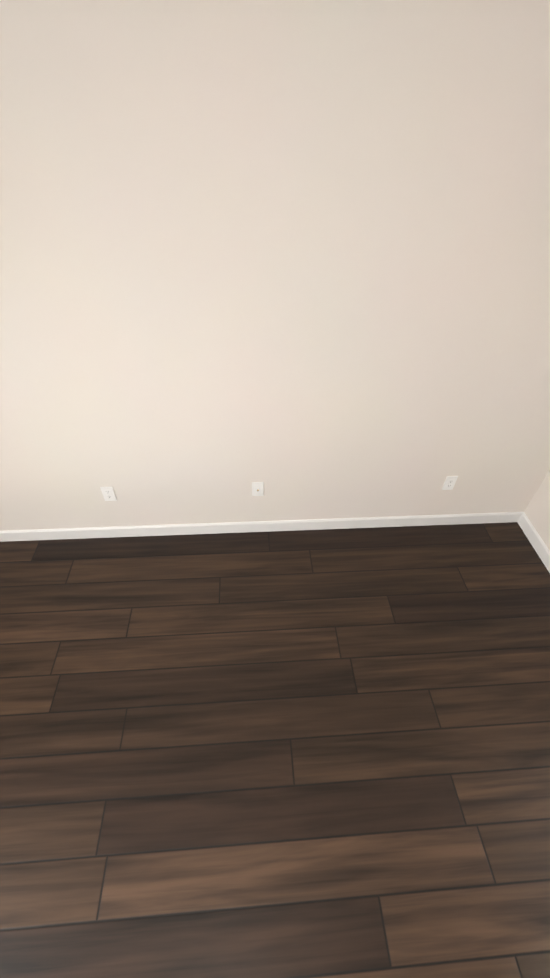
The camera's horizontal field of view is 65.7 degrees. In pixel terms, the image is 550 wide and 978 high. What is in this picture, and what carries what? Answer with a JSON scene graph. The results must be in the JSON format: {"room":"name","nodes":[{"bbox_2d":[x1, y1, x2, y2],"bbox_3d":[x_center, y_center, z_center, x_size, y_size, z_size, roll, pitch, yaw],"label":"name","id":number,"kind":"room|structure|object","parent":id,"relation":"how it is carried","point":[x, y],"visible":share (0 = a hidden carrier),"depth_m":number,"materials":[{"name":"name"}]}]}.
{"room":"empty room","nodes":[
{"label":"empty room","id":0,"kind":"room"},
{"bbox_2d":[0,522,549,977],"bbox_3d":[-0.303,2.123,1.093,4.680,0.100,5.405,-2,44,-4],"label":"floor","id":1,"kind":"structure","parent":0,"point":[292,754],"depth_m":1.96,"materials":[{"name":"brown wood"}]},
{"bbox_2d":[0,0,549,530],"bbox_3d":[-0.453,-0.623,2.108,4.680,2.440,0.120,-2,44,-4],"label":"wall","id":2,"kind":"structure","parent":0,"point":[292,256],"depth_m":1.75,"materials":[{"name":"paint"}]},
{"bbox_2d":[100,487,116,500],"bbox_3d":[-1.014,0.030,2.596,0.072,0.117,0.011,-2,44,-4],"label":"electrical outlet","id":3,"kind":"object","parent":2,"relation":"attached to","point":[108,493],"visible":1,"depth_m":2.59,"materials":[{"name":"white plastic"}]},
{"bbox_2d":[252,482,263,495],"bbox_3d":[-0.106,0.005,2.649,0.072,0.117,0.020,-2,44,-4],"label":"outlet","id":4,"kind":"object","parent":2,"relation":"attached to","point":[257,488],"visible":1,"depth_m":2.65,"materials":[{"name":"white plastic"}]},
{"bbox_2d":[0,512,523,541],"bbox_3d":[-0.458,0.267,2.875,4.410,0.095,0.013,-2,44,-4],"label":"baseboard","id":5,"kind":"structure","parent":2,"relation":"attached to","point":[502,517],"depth_m":2.89,"materials":[{"name":"white wood"}]},
{"bbox_2d":[442,476,457,489],"bbox_3d":[1.121,-0.037,2.729,0.072,0.117,0.011,-2,44,-4],"label":"electrical outlet","id":6,"kind":"object","parent":2,"relation":"attached to","point":[449,482],"visible":1,"depth_m":2.73,"materials":[{"name":"white plastic"}]},
{"bbox_2d":[524,470,549,549],"bbox_3d":[1.997,1.137,0.353,0.120,2.440,5.165,-2,44,-4],"label":"wall","id":7,"kind":"structure","parent":0,"point":[537,511],"depth_m":2.79,"materials":[{"name":"paint"}]},
{"bbox_2d":[516,513,549,572],"bbox_3d":[1.782,0.691,2.500,0.013,0.095,1.378,-2,44,-4],"label":"baseboard","id":8,"kind":"structure","parent":7,"relation":"attached to","point":[536,541],"depth_m":2.85,"materials":[{"name":"white wood"}]}
]}

